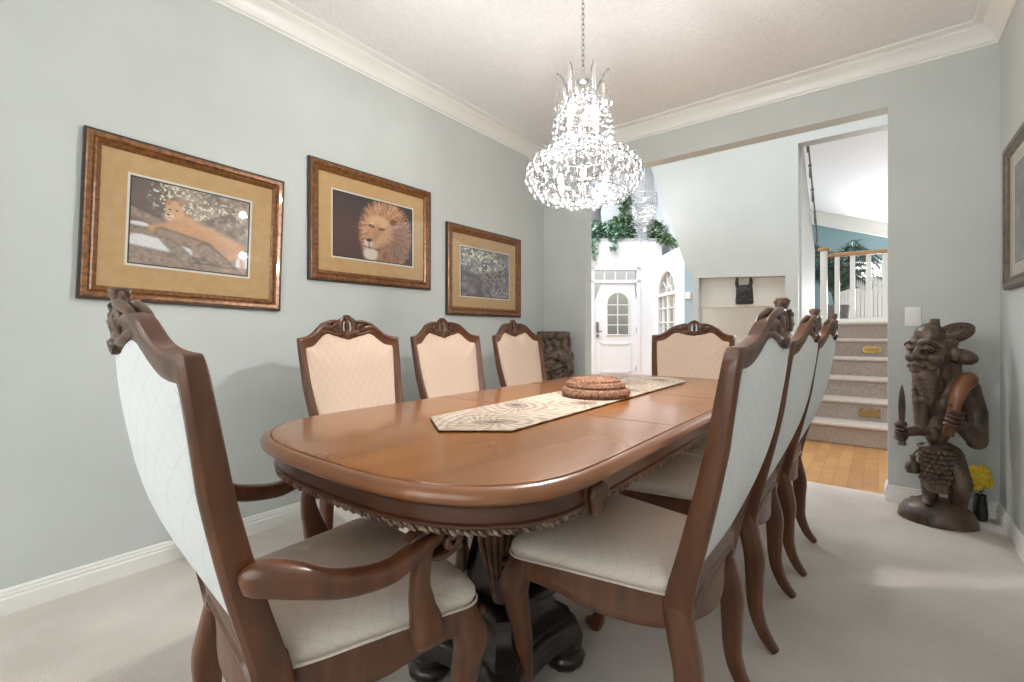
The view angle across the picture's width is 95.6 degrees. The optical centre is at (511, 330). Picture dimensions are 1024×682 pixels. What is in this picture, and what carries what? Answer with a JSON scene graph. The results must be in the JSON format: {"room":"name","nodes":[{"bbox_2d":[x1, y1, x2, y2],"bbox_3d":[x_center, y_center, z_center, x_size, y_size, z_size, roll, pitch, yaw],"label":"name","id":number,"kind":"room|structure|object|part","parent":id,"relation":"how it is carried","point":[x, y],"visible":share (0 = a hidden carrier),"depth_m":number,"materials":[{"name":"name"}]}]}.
{"room":"dining room","nodes":[
{"label":"dining room","id":0,"kind":"room"},
{"bbox_2d":[0,0,543,589],"bbox_3d":[-1.334,-0.381,2.455,0.100,2.842,5.400,0,0,38],"label":"wall","id":1,"kind":"structure","parent":0,"point":[204,79],"depth_m":2.10,"materials":[{"name":"paint"}]},
{"bbox_2d":[0,498,335,616],"bbox_3d":[-1.294,0.994,2.411,0.016,0.092,5.180,0,0,38],"label":"baseboard","id":2,"kind":"structure","parent":1,"relation":"attached to","point":[29,594],"depth_m":1.92,"materials":[{"name":"white paint"}]},
{"bbox_2d":[75,125,284,310],"bbox_3d":[-1.478,-0.464,2.167,0.028,0.721,0.823,0,0,38],"label":"framed picture","id":3,"kind":"object","parent":1,"relation":"attached to","point":[164,225],"visible":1,"depth_m":2.11,"materials":[{"name":"brown wood"}]},
{"bbox_2d":[129,176,248,275],"bbox_3d":[-1.486,-0.470,2.170,0.001,0.368,0.471,0,-2,38],"label":"print","id":4,"kind":"object","parent":3,"relation":"attached to","point":[171,226],"depth_m":2.15},
{"bbox_2d":[307,155,430,289],"bbox_3d":[-0.860,-0.635,2.950,0.028,0.695,0.900,0,0,38],"label":"framed picture","id":5,"kind":"object","parent":1,"relation":"attached to","point":[364,228],"visible":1,"depth_m":2.88,"materials":[{"name":"brown wood"}]},
{"bbox_2d":[334,191,411,265],"bbox_3d":[-0.868,-0.635,2.953,0.001,0.378,0.581,0,0,38],"label":"print","id":6,"kind":"object","parent":5,"relation":"attached to","point":[364,228],"depth_m":2.93},
{"bbox_2d":[212,0,546,163],"bbox_3d":[-1.254,-1.646,2.379,0.120,0.112,5.180,0,0,38],"label":"trim","id":7,"kind":"structure","parent":1,"relation":"attached to","point":[282,17],"depth_m":2.89,"materials":[{"name":"white paint"}]},
{"bbox_2d":[445,221,520,316],"bbox_3d":[-0.205,-0.463,3.780,0.028,0.690,0.900,0,0,38],"label":"framed picture","id":8,"kind":"object","parent":1,"relation":"attached to","point":[483,268],"visible":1,"depth_m":3.72,"materials":[{"name":"brown wood"}]},
{"bbox_2d":[461,247,507,298],"bbox_3d":[-0.212,-0.460,3.784,0.001,0.369,0.578,0,0,38],"label":"print","id":9,"kind":"object","parent":8,"relation":"attached to","point":[484,274],"depth_m":3.76},
{"bbox_2d":[0,440,1023,681],"bbox_3d":[-0.607,1.075,5.525,10.200,0.070,11.120,0,0,38],"label":"floor","id":10,"kind":"structure","parent":0,"point":[884,596],"depth_m":1.68,"materials":[{"name":"beige carpet"}]},
{"bbox_2d":[106,287,489,681],"bbox_3d":[-0.463,0.485,1.022,0.650,1.121,0.649,0,0,-44],"label":"armchair","id":11,"kind":"object","parent":10,"relation":"on","point":[360,599],"visible":0.94,"depth_m":0.79,"materials":[{"name":"brown wood"}]},
{"bbox_3d":[-0.626,0.279,0.867,0.169,0.529,0.500,0,0,-44],"label":"panel","id":12,"kind":"part","parent":11,"relation":"part of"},
{"bbox_3d":[-0.608,0.309,0.883,0.236,0.679,0.568,0,0,-44],"label":"frame","id":13,"kind":"part","parent":11,"relation":"part of","materials":[{"name":"brown wood"}]},
{"bbox_3d":[-0.711,0.801,1.067,0.127,0.487,0.052,0,0,-44],"label":"leg","id":14,"kind":"part","parent":11,"relation":"part of","materials":[{"name":"brown wood"}]},
{"bbox_3d":[-0.551,0.634,0.938,0.062,0.112,0.374,0,0,-44],"label":"rail","id":15,"kind":"part","parent":11,"relation":"part of","materials":[{"name":"brown wood"}]},
{"bbox_3d":[-0.673,0.405,1.226,0.066,0.095,0.355,0,0,41],"label":"armrest","id":16,"kind":"part","parent":11,"relation":"part of","materials":[{"name":"brown wood"}]},
{"bbox_3d":[-0.429,0.801,0.773,0.127,0.487,0.052,0,0,-44],"label":"leg","id":17,"kind":"part","parent":11,"relation":"part of","materials":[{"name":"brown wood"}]},
{"bbox_3d":[-0.557,0.515,1.322,0.080,0.236,0.051,0,0,-44],"label":"arm post","id":18,"kind":"part","parent":11,"relation":"part of","materials":[{"name":"brown wood"}]},
{"bbox_3d":[-0.268,0.405,0.803,0.355,0.095,0.066,0,0,-38],"label":"armrest","id":19,"kind":"part","parent":11,"relation":"part of","materials":[{"name":"brown wood"}]},
{"bbox_2d":[254,517,474,664],"bbox_3d":[-0.389,0.565,1.093,0.416,0.078,0.532,0,0,-44],"label":"seat cushion","id":20,"kind":"object","parent":11,"relation":"on","point":[324,632],"depth_m":0.94,"materials":[{"name":"fabric"}]},
{"bbox_3d":[-0.389,0.654,1.093,0.407,0.111,0.522,0,0,-44],"label":"seat rail","id":21,"kind":"part","parent":11,"relation":"part of","materials":[{"name":"brown wood"}]},
{"bbox_3d":[-0.167,0.515,0.914,0.080,0.236,0.051,0,0,-44],"label":"arm post","id":22,"kind":"part","parent":11,"relation":"part of","materials":[{"name":"brown wood"}]},
{"bbox_3d":[-0.100,0.816,1.039,0.099,0.458,0.080,0,0,-44],"label":"leg","id":23,"kind":"part","parent":11,"relation":"part of","materials":[{"name":"brown wood"}]},
{"bbox_2d":[297,315,469,564],"bbox_3d":[-0.560,0.485,2.067,0.663,1.121,0.545,0,0,38],"label":"dining chair","id":24,"kind":"object","parent":10,"relation":"on","point":[360,367],"visible":0.5,"depth_m":2.19,"materials":[{"name":"fabric"}]},
{"bbox_3d":[-0.812,0.801,2.023,0.127,0.487,0.049,0,0,38],"label":"leg","id":25,"kind":"part","parent":24,"relation":"part of","materials":[{"name":"brown wood"}]},
{"bbox_3d":[-0.729,0.309,2.200,0.219,0.679,0.530,0,0,38],"label":"frame","id":26,"kind":"part","parent":24,"relation":"part of","materials":[{"name":"brown wood"}]},
{"bbox_2d":[306,334,394,414],"bbox_3d":[-0.736,0.279,2.205,0.152,0.529,0.468,0,0,38],"label":"cushion","id":27,"kind":"object","parent":24,"relation":"on","point":[345,372],"depth_m":2.19,"materials":[{"name":"fabric"}]},
{"bbox_3d":[-0.196,0.816,2.075,0.099,0.458,0.080,0,0,38],"label":"leg","id":28,"kind":"part","parent":24,"relation":"part of","materials":[{"name":"brown wood"}]},
{"bbox_2d":[410,318,484,398],"bbox_3d":[-0.169,0.485,2.554,0.663,1.121,0.545,0,0,38],"label":"dining chair","id":29,"kind":"object","parent":10,"relation":"on","point":[449,361],"visible":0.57,"depth_m":2.69,"materials":[{"name":"fabric"}]},
{"bbox_2d":[417,333,478,397],"bbox_3d":[-0.344,0.279,2.693,0.152,0.529,0.468,0,0,38],"label":"cushion","id":30,"kind":"object","parent":29,"relation":"on","point":[448,363],"depth_m":2.68,"materials":[{"name":"fabric"}]},
{"bbox_2d":[260,374,717,681],"bbox_3d":[0.280,0.654,1.843,1.002,0.772,2.256,0,0,38],"label":"dining table","id":31,"kind":"object","parent":10,"relation":"on","point":[391,464],"visible":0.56,"depth_m":1.11,"materials":[{"name":"brown wood"}]},
{"bbox_3d":[0.280,0.286,1.843,1.002,0.033,2.256,0,0,38],"label":"edge moulding","id":32,"kind":"part","parent":31,"relation":"part of","materials":[{"name":"brown wood"}]},
{"bbox_2d":[430,377,686,430],"bbox_3d":[0.340,0.263,1.923,0.315,0.004,1.758,0,0,37],"label":"table runner","id":33,"kind":"object","parent":31,"relation":"on","point":[513,415],"visible":0.71,"depth_m":1.53,"materials":[{"name":"fabric"}]},
{"bbox_2d":[561,376,629,399],"bbox_3d":[0.335,0.228,1.866,0.274,0.077,0.274,0,0,38],"label":"lidded basket","id":34,"kind":"object","parent":33,"relation":"on","point":[585,387],"visible":0.99,"depth_m":1.77,"materials":[{"name":"wicker"}]},
{"bbox_3d":[0.335,0.211,1.866,0.238,0.042,0.238,0,0,38],"label":"lid","id":35,"kind":"part","parent":34,"relation":"part of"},
{"bbox_2d":[492,320,546,386],"bbox_3d":[0.253,0.485,3.088,0.663,1.121,0.545,0,0,38],"label":"dining chair","id":36,"kind":"object","parent":10,"relation":"on","point":[518,351],"visible":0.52,"depth_m":3.22,"materials":[{"name":"fabric"}]},
{"bbox_2d":[498,333,541,385],"bbox_3d":[0.077,0.279,3.227,0.152,0.529,0.468,0,0,38],"label":"cushion","id":37,"kind":"object","parent":36,"relation":"on","point":[520,354],"depth_m":3.22,"materials":[{"name":"fabric"}]},
{"bbox_2d":[537,331,573,379],"bbox_3d":[0.369,0.523,4.091,0.355,1.034,0.363,0,0,38],"label":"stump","id":38,"kind":"object","parent":10,"relation":"on","point":[558,355],"visible":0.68,"depth_m":3.96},
{"bbox_2d":[498,298,794,681],"bbox_3d":[0.378,0.485,1.266,0.663,1.121,0.545,0,0,38],"label":"dining chair","id":39,"kind":"object","parent":10,"relation":"on","point":[638,562],"visible":0.96,"depth_m":1.09,"materials":[{"name":"brown wood"}]},
{"bbox_3d":[0.014,0.816,1.258,0.099,0.458,0.080,0,0,38],"label":"leg","id":40,"kind":"part","parent":39,"relation":"part of","materials":[{"name":"brown wood"}]},
{"bbox_3d":[0.304,0.654,1.325,0.438,0.111,0.510,0,0,38],"label":"seat rail","id":41,"kind":"part","parent":39,"relation":"part of","materials":[{"name":"brown wood"}]},
{"bbox_3d":[0.302,0.816,1.622,0.099,0.458,0.080,0,0,38],"label":"leg","id":42,"kind":"part","parent":39,"relation":"part of","materials":[{"name":"brown wood"}]},
{"bbox_2d":[511,493,686,592],"bbox_3d":[0.303,0.565,1.325,0.447,0.078,0.520,0,0,38],"label":"seat cushion","id":43,"kind":"object","parent":39,"relation":"on","point":[631,547],"depth_m":1.19,"materials":[{"name":"fabric"}]},
{"bbox_3d":[0.395,0.801,1.011,0.127,0.487,0.049,0,0,38],"label":"leg","id":44,"kind":"part","parent":39,"relation":"part of","materials":[{"name":"brown wood"}]},
{"bbox_3d":[0.492,0.634,1.176,0.062,0.112,0.350,0,0,38],"label":"rail","id":45,"kind":"part","parent":39,"relation":"part of","materials":[{"name":"brown wood"}]},
{"bbox_3d":[0.547,0.309,1.133,0.219,0.679,0.530,0,0,38],"label":"frame","id":46,"kind":"part","parent":39,"relation":"part of","materials":[{"name":"brown wood"}]},
{"bbox_3d":[0.630,0.801,1.309,0.127,0.487,0.049,0,0,38],"label":"leg","id":47,"kind":"part","parent":39,"relation":"part of","materials":[{"name":"brown wood"}]},
{"bbox_3d":[0.566,0.279,1.118,0.153,0.529,0.468,0,0,38],"label":"panel","id":48,"kind":"part","parent":39,"relation":"part of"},
{"bbox_2d":[651,320,735,378],"bbox_3d":[1.117,0.485,3.085,0.649,1.121,0.650,0,0,38],"label":"dining chair","id":49,"kind":"object","parent":10,"relation":"on","point":[679,351],"visible":0.34,"depth_m":3.28,"materials":[{"name":"fabric"}]},
{"bbox_2d":[657,333,728,378],"bbox_3d":[1.247,0.279,3.250,0.500,0.529,0.167,0,0,38],"label":"cushion","id":50,"kind":"object","parent":49,"relation":"on","point":[693,355],"depth_m":3.27,"materials":[{"name":"fabric"}]},
{"bbox_2d":[619,308,822,654],"bbox_3d":[0.797,0.485,1.792,0.663,1.121,0.545,0,0,38],"label":"dining chair","id":51,"kind":"object","parent":10,"relation":"on","point":[671,486],"visible":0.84,"depth_m":1.54,"materials":[{"name":"brown wood"}]},
{"bbox_3d":[0.433,0.816,1.783,0.099,0.458,0.080,0,0,38],"label":"leg","id":52,"kind":"part","parent":51,"relation":"part of","materials":[{"name":"brown wood"}]},
{"bbox_3d":[0.722,0.654,1.851,0.438,0.111,0.510,0,0,38],"label":"seat rail","id":53,"kind":"part","parent":51,"relation":"part of","materials":[{"name":"brown wood"}]},
{"bbox_2d":[626,452,702,497],"bbox_3d":[0.722,0.565,1.851,0.447,0.078,0.520,0,0,38],"label":"seat cushion","id":54,"kind":"object","parent":51,"relation":"on","point":[677,478],"depth_m":1.72,"materials":[{"name":"fabric"}]},
{"bbox_3d":[0.813,0.801,1.536,0.127,0.487,0.049,0,0,38],"label":"leg","id":55,"kind":"part","parent":51,"relation":"part of","materials":[{"name":"brown wood"}]},
{"bbox_3d":[0.910,0.634,1.702,0.062,0.112,0.350,0,0,38],"label":"rail","id":56,"kind":"part","parent":51,"relation":"part of","materials":[{"name":"brown wood"}]},
{"bbox_3d":[1.049,0.801,1.835,0.127,0.487,0.049,0,0,38],"label":"leg","id":57,"kind":"part","parent":51,"relation":"part of","materials":[{"name":"brown wood"}]},
{"bbox_3d":[0.966,0.309,1.658,0.219,0.679,0.530,0,0,38],"label":"frame","id":58,"kind":"part","parent":51,"relation":"part of","materials":[{"name":"brown wood"}]},
{"bbox_3d":[0.985,0.279,1.643,0.153,0.529,0.468,0,0,38],"label":"panel","id":59,"kind":"part","parent":51,"relation":"part of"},
{"bbox_2d":[685,314,838,576],"bbox_3d":[1.187,0.485,2.261,0.663,1.121,0.545,0,0,38],"label":"dining chair","id":60,"kind":"object","parent":10,"relation":"on","point":[792,499],"visible":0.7,"depth_m":2.00,"materials":[{"name":"brown wood"}]},
{"bbox_2d":[685,438,706,455],"bbox_3d":[1.112,0.565,2.320,0.447,0.078,0.520,0,0,38],"label":"seat cushion","id":61,"kind":"object","parent":60,"relation":"on","point":[698,449],"depth_m":2.20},
{"bbox_3d":[1.203,0.801,2.006,0.127,0.487,0.049,0,0,38],"label":"leg","id":62,"kind":"part","parent":60,"relation":"part of","materials":[{"name":"brown wood"}]},
{"bbox_3d":[1.300,0.634,2.171,0.062,0.112,0.350,0,0,38],"label":"rail","id":63,"kind":"part","parent":60,"relation":"part of","materials":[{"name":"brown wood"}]},
{"bbox_3d":[1.439,0.801,2.304,0.127,0.487,0.049,0,0,38],"label":"leg","id":64,"kind":"part","parent":60,"relation":"part of","materials":[{"name":"brown wood"}]},
{"bbox_3d":[1.356,0.309,2.127,0.219,0.679,0.530,0,0,38],"label":"frame","id":65,"kind":"part","parent":60,"relation":"part of","materials":[{"name":"brown wood"}]},
{"bbox_3d":[1.374,0.279,2.113,0.153,0.529,0.468,0,0,38],"label":"panel","id":66,"kind":"part","parent":60,"relation":"part of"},
{"bbox_2d":[806,322,887,449],"bbox_3d":[4.223,0.470,5.130,1.428,1.140,2.894,0,0,38],"label":"staircase","id":67,"kind":"structure","parent":10,"relation":"on","point":[853,408],"depth_m":4.58,"materials":[{"name":"beige carpet"}]},
{"bbox_2d":[818,247,887,321],"bbox_3d":[5.062,-0.620,5.814,2.060,1.040,0.120,0,0,38],"label":"landing railing","id":68,"kind":"object","parent":67,"relation":"on","point":[824,255],"visible":0.41,"depth_m":6.19,"materials":[{"name":"white wood"}]},
{"bbox_3d":[4.308,-0.600,6.409,0.080,1.000,0.080,0,0,38],"label":"newel post","id":69,"kind":"part","parent":68,"relation":"part of","materials":[{"name":"white paint"}]},
{"bbox_3d":[5.093,-1.030,5.789,1.980,0.060,0.068,0,0,38],"label":"handrail","id":70,"kind":"part","parent":68,"relation":"part of","materials":[{"name":"brown wood"}]},
{"bbox_3d":[5.093,-0.130,5.789,1.980,0.060,0.060,0,0,38],"label":"rail","id":71,"kind":"part","parent":68,"relation":"part of","materials":[{"name":"white paint"}]},
{"bbox_2d":[860,409,879,417],"bbox_3d":[3.351,0.775,4.341,0.150,0.070,0.011,0,0,38],"label":"light","id":72,"kind":"object","parent":67,"relation":"attached to","point":[864,413],"depth_m":4.34,"materials":[{"name":"gold metal"}]},
{"bbox_2d":[863,346,880,352],"bbox_3d":[3.857,0.205,4.974,0.150,0.070,0.011,0,0,38],"label":"light","id":73,"kind":"object","parent":67,"relation":"attached to","point":[866,349],"depth_m":4.97,"materials":[{"name":"gold metal"}]},
{"bbox_2d":[894,319,988,531],"bbox_3d":[2.333,0.487,2.526,0.308,1.105,0.366,0,0,-41],"label":"statue","id":74,"kind":"object","parent":10,"relation":"on","point":[946,400],"visible":1,"depth_m":2.47,"materials":[{"name":"brown wood"}]},
{"bbox_2d":[973,493,988,521],"bbox_3d":[2.570,0.970,2.545,0.062,0.140,0.062,0,0,38],"label":"vase","id":75,"kind":"object","parent":10,"relation":"on","point":[980,507],"visible":0.93,"depth_m":2.53,"materials":[{"name":"black ceramic"}]},
{"bbox_2d":[968,464,994,494],"bbox_3d":[2.566,0.816,2.532,0.107,0.169,0.087,0,0,8],"label":"bunch","id":76,"kind":"object","parent":75,"relation":"in","point":[982,476],"visible":0.98,"depth_m":2.52,"materials":[{"name":"yellow plant"}]},
{"bbox_2d":[591,167,653,237],"bbox_3d":[1.350,-3.210,11.100,7.700,3.500,0.100,0,0,0],"label":"wall","id":77,"kind":"structure","parent":0,"point":[608,211],"depth_m":11.05,"materials":[{"name":"white paint"}]},
{"bbox_2d":[591,238,661,374],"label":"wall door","id":78,"kind":"structure","parent":77,"relation":"in","point":[631,252],"depth_m":9.70,"materials":[{"name":"white paint"}]},
{"bbox_2d":[591,194,603,232],"bbox_3d":[1.830,-2.507,10.450,0.394,1.154,0.358,0,0,42],"label":"urn","id":79,"kind":"object","parent":78,"relation":"on","point":[595,212],"visible":0.34,"depth_m":10.29,"materials":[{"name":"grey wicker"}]},
{"bbox_2d":[591,219,628,259],"bbox_3d":[1.901,-1.900,9.792,1.070,0.892,0.586,0,0,0],"label":"trailing ivy","id":80,"kind":"object","parent":78,"relation":"on","point":[613,231],"visible":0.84,"depth_m":9.69,"materials":[{"name":"green plant"}]},
{"bbox_2d":[594,283,636,373],"bbox_3d":[2.168,0.018,9.686,0.896,2.025,0.138,0,0,0],"label":"door","id":81,"kind":"structure","parent":78,"relation":"attached to","point":[613,353],"depth_m":9.71,"materials":[{"name":"white paint"}]},
{"bbox_3d":[1.814,-0.020,9.665,0.115,0.320,0.095,0,0,0],"label":"handle","id":82,"kind":"part","parent":81,"relation":"part of","materials":[{"name":"grey metal"}]},
{"bbox_3d":[2.160,0.570,9.704,0.640,0.620,0.016,0,0,0],"label":"panel moulding","id":83,"kind":"part","parent":81,"relation":"part of","materials":[{"name":"white paint"}]},
{"bbox_3d":[2.215,-0.355,9.700,0.484,0.914,0.028,0,0,0],"label":"lite frame","id":84,"kind":"part","parent":81,"relation":"part of","materials":[{"name":"white paint"}]},
{"bbox_2d":[591,267,639,374],"bbox_3d":[2.160,-0.145,9.740,1.040,2.370,0.120,0,0,0],"label":"door frame","id":85,"kind":"structure","parent":78,"relation":"attached to","point":[636,281],"depth_m":9.68,"materials":[{"name":"white paint"}]},
{"bbox_2d":[606,187,637,237],"bbox_3d":[2.507,-2.591,10.524,0.708,1.357,0.630,0,0,0],"label":"leafy bush","id":86,"kind":"object","parent":78,"relation":"on","point":[625,205],"visible":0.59,"depth_m":10.47,"materials":[{"name":"green plant"}]},
{"bbox_2d":[286,0,978,145],"bbox_3d":[-0.106,-1.752,1.472,3.245,0.100,5.380,0,0,38],"label":"ceiling","id":87,"kind":"structure","parent":0,"point":[504,58],"depth_m":2.72,"materials":[{"name":"paint"}]},
{"bbox_2d":[527,0,640,207],"bbox_3d":[0.283,-1.099,1.848,0.467,1.206,0.469,0,0,-5],"label":"chandelier","id":88,"kind":"object","parent":87,"relation":"hanging from","point":[583,80],"visible":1,"depth_m":1.84,"materials":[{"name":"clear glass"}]},
{"bbox_3d":[0.190,-0.590,1.810,0.024,0.048,0.024,0,0,-29],"label":"bulb","id":89,"kind":"part","parent":88,"relation":"part of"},
{"bbox_3d":[0.204,-0.590,1.909,0.024,0.048,0.024,0,0,-29],"label":"bulb","id":90,"kind":"part","parent":88,"relation":"part of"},
{"bbox_3d":[0.206,-0.969,1.845,0.059,0.110,0.005,0,0,-2],"label":"crown arm","id":91,"kind":"part","parent":88,"relation":"part of","materials":[{"name":"silver metal"}]},
{"bbox_3d":[0.237,-0.969,1.786,0.005,0.110,0.059,0,0,37],"label":"crown arm","id":92,"kind":"part","parent":88,"relation":"part of","materials":[{"name":"silver metal"}]},
{"bbox_3d":[0.282,-1.353,1.847,0.012,0.644,0.012,0,0,-6],"label":"chain","id":93,"kind":"part","parent":88,"relation":"part of","materials":[{"name":"silver metal"}]},
{"bbox_3d":[0.268,-0.590,1.748,0.024,0.048,0.024,0,0,16],"label":"bulb","id":94,"kind":"part","parent":88,"relation":"part of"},
{"bbox_3d":[0.282,-0.774,1.847,0.452,0.521,0.452,0,0,38],"label":"frame","id":95,"kind":"part","parent":88,"relation":"part of","materials":[{"name":"silver metal"}]},
{"bbox_3d":[0.286,-0.830,1.819,0.024,0.048,0.024,0,0,-29],"label":"bulb","id":96,"kind":"part","parent":88,"relation":"part of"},
{"bbox_3d":[0.302,-0.969,1.773,0.005,0.110,0.059,0,0,-15],"label":"crown arm","id":97,"kind":"part","parent":88,"relation":"part of","materials":[{"name":"silver metal"}]},
{"bbox_3d":[0.352,-0.969,1.816,0.059,0.110,0.005,0,0,24],"label":"crown arm","id":98,"kind":"part","parent":88,"relation":"part of","materials":[{"name":"silver metal"}]},
{"bbox_3d":[0.376,-0.590,1.884,0.024,0.048,0.024,0,0,-29],"label":"bulb","id":99,"kind":"part","parent":88,"relation":"part of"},
{"bbox_3d":[0.361,-0.590,1.785,0.024,0.048,0.024,0,0,16],"label":"bulb","id":100,"kind":"part","parent":88,"relation":"part of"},
{"bbox_2d":[654,178,678,254],"bbox_3d":[3.360,-3.110,9.150,0.120,3.700,3.300,0,0,0],"label":"wall","id":101,"kind":"structure","parent":0,"point":[660,213],"depth_m":10.17,"materials":[{"name":"white paint"}]},
{"bbox_2d":[645,219,677,249],"bbox_3d":[3.184,-1.977,9.555,0.503,0.807,1.123,0,0,-22],"label":"trailing ivy","id":102,"kind":"object","parent":101,"relation":"on","point":[666,239],"visible":0.9,"depth_m":9.70,"materials":[{"name":"green plant"}]},
{"bbox_2d":[655,247,683,334],"bbox_3d":[3.070,-0.230,8.500,0.140,2.540,2.400,0,0,0],"label":"wall","id":103,"kind":"structure","parent":0,"point":[673,261],"depth_m":8.73,"materials":[{"name":"white paint"}]},
{"bbox_2d":[657,270,676,333],"bbox_3d":[3.000,-0.489,8.990,0.120,1.379,1.220,0,0,0],"label":"window","id":104,"kind":"structure","parent":103,"relation":"attached to","point":[674,292],"depth_m":8.98,"materials":[{"name":"white paint"}]},
{"bbox_2d":[684,263,692,330],"bbox_3d":[2.843,-0.460,6.611,0.730,3.000,0.100,0,0,38],"label":"wall","id":105,"kind":"structure","parent":0,"point":[688,278],"depth_m":6.76,"materials":[{"name":"blue paint"}]},
{"bbox_2d":[685,292,690,298],"bbox_3d":[2.562,-0.510,6.755,0.080,0.100,0.020,0,0,38],"label":"thermostat","id":106,"kind":"object","parent":105,"relation":"attached to","point":[687,294],"visible":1,"depth_m":6.75,"materials":[{"name":"white plastic"}]},
{"bbox_2d":[702,307,775,344],"bbox_3d":[2.607,0.390,5.077,1.000,1.300,0.100,0,0,38],"label":"wall","id":107,"kind":"structure","parent":0,"point":[738,322],"depth_m":5.14,"materials":[{"name":"white paint"}]},
{"bbox_2d":[651,114,887,336],"bbox_3d":[2.497,-1.410,4.615,3.600,4.900,0.140,0,0,38],"label":"wall","id":108,"kind":"structure","parent":0,"point":[732,213],"depth_m":4.66,"materials":[{"name":"paint"}]},
{"bbox_2d":[701,277,784,308],"bbox_3d":[2.429,-0.432,4.835,0.900,0.375,0.200,0,0,38],"label":"wall niche","id":109,"kind":"object","parent":108,"relation":"in","point":[715,292],"visible":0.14,"depth_m":4.81,"materials":[{"name":"white paint"}]},
{"bbox_2d":[735,277,753,303],"bbox_3d":[2.353,-0.411,4.714,0.170,0.281,0.082,0,0,38],"label":"mask","id":110,"kind":"object","parent":109,"relation":"attached to","point":[744,293],"visible":0.98,"depth_m":4.69,"materials":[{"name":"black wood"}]},
{"bbox_2d":[544,43,999,501],"bbox_3d":[1.536,-0.381,3.552,3.045,2.842,0.120,0,0,38],"label":"wall","id":111,"kind":"structure","parent":0,"point":[943,113],"depth_m":2.80,"materials":[{"name":"paint"}]},
{"bbox_2d":[544,20,997,164],"bbox_3d":[1.462,-1.646,3.458,3.045,0.112,0.120,0,0,38],"label":"trim","id":112,"kind":"structure","parent":111,"relation":"attached to","point":[970,35],"depth_m":3.09,"materials":[{"name":"white paint"}]},
{"bbox_2d":[905,307,920,325],"bbox_3d":[2.403,-0.085,2.781,0.074,0.116,0.014,0,0,38],"label":"light switch","id":113,"kind":"object","parent":111,"relation":"attached to","point":[912,314],"visible":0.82,"depth_m":2.78,"materials":[{"name":"white plastic"}]},
{"bbox_2d":[884,479,998,518],"bbox_3d":[1.536,0.994,3.552,3.045,0.092,0.152,0,0,38],"label":"baseboard","id":114,"kind":"structure","parent":111,"relation":"attached to","point":[892,492],"depth_m":2.80,"materials":[{"name":"white paint"}]},
{"bbox_2d":[800,147,814,320],"bbox_3d":[3.130,-1.410,4.957,0.070,4.900,1.180,0,0,38],"label":"wall","id":115,"kind":"structure","parent":0,"point":[807,251],"depth_m":4.71,"materials":[{"name":"white paint"}]},
{"bbox_2d":[806,146,817,244],"bbox_3d":[3.206,-1.481,4.948,0.036,1.009,1.070,0,0,38],"label":"stair railing","id":116,"kind":"object","parent":115,"relation":"attached to","point":[807,147],"visible":0.88,"depth_m":4.91,"materials":[{"name":"wood"}]},
{"bbox_2d":[804,130,887,222],"bbox_3d":[4.781,-2.437,5.813,3.500,2.755,5.150,0,0,38],"label":"ceiling","id":117,"kind":"structure","parent":0,"point":[850,175],"depth_m":6.94,"materials":[{"name":"white paint"}]},
{"bbox_2d":[812,224,887,315],"bbox_3d":[6.385,-1.610,7.764,5.200,3.100,0.100,0,0,38],"label":"wall","id":118,"kind":"structure","parent":0,"point":[833,238],"depth_m":8.19,"materials":[{"name":"teal paint"}]},
{"bbox_2d":[810,209,887,237],"bbox_3d":[6.284,-1.689,7.716,3.500,1.526,0.100,0,0,38],"label":"trim","id":119,"kind":"structure","parent":118,"relation":"attached to","point":[831,220],"depth_m":8.00,"materials":[{"name":"white paint"}]},
{"bbox_2d":[841,259,881,318],"bbox_3d":[6.429,-0.690,7.675,1.620,1.020,0.105,0,0,38],"label":"window","id":120,"kind":"structure","parent":118,"relation":"in","point":[843,293],"depth_m":7.92,"materials":[{"name":"white paint"}]},
{"bbox_2d":[1000,0,1023,535],"bbox_3d":[1.135,-0.381,0.506,0.100,2.842,5.400,0,0,38],"label":"wall","id":121,"kind":"structure","parent":0,"point":[1012,41],"depth_m":2.32,"materials":[{"name":"paint"}]},
{"bbox_2d":[973,0,1017,42],"bbox_3d":[1.042,-1.646,0.566,0.120,0.112,5.180,0,0,38],"label":"trim","id":122,"kind":"structure","parent":121,"relation":"attached to","point":[994,15],"depth_m":2.43,"materials":[{"name":"white paint"}]},
{"bbox_2d":[996,502,1023,562],"bbox_3d":[1.083,0.994,0.534,0.016,0.092,5.180,0,0,38],"label":"baseboard","id":123,"kind":"structure","parent":121,"relation":"attached to","point":[1009,527],"depth_m":2.29,"materials":[{"name":"white paint"}]},
{"bbox_2d":[1002,122,1023,289],"bbox_3d":[2.298,-0.565,2.084,0.028,0.715,0.750,0,0,38],"label":"framed picture","id":124,"kind":"object","parent":121,"relation":"attached to","point":[1013,154],"visible":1,"depth_m":2.25,"materials":[{"name":"brown"}]},
{"bbox_2d":[1016,158,1023,261],"bbox_3d":[2.304,-0.560,2.079,0.001,0.460,0.410,0,0,38],"label":"print","id":125,"kind":"object","parent":124,"relation":"attached to","point":[1020,167],"depth_m":2.16},
{"bbox_3d":[2.301,-4.610,8.886,10.600,0.100,9.200,0,0,38],"label":"ceiling","id":126,"kind":"structure","parent":0,"visible":0},
{"bbox_2d":[632,169,657,239],"bbox_3d":[1.398,-2.730,4.885,0.266,3.660,0.264,0,0,38],"label":"chandelier","id":127,"kind":"object","parent":126,"relation":"hanging from","point":[644,191],"visible":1,"depth_m":4.88,"materials":[{"name":"clear glass"}]},
{"bbox_3d":[5.928,-0.055,7.169,4.780,0.090,2.600,0,0,38],"label":"floor","id":128,"kind":"structure","parent":0,"visible":0},
{"bbox_2d":[814,239,881,318],"bbox_3d":[4.878,-0.732,6.961,1.461,1.264,1.513,0,0,38],"label":"palm plant","id":129,"kind":"object","parent":128,"relation":"on","point":[844,264],"visible":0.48,"depth_m":6.80,"materials":[{"name":"green plant"}]},
{"bbox_3d":[4.844,-0.240,6.942,0.360,0.280,0.360,0,0,38],"label":"pot","id":130,"kind":"part","parent":129,"relation":"part of","materials":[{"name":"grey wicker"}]}
]}

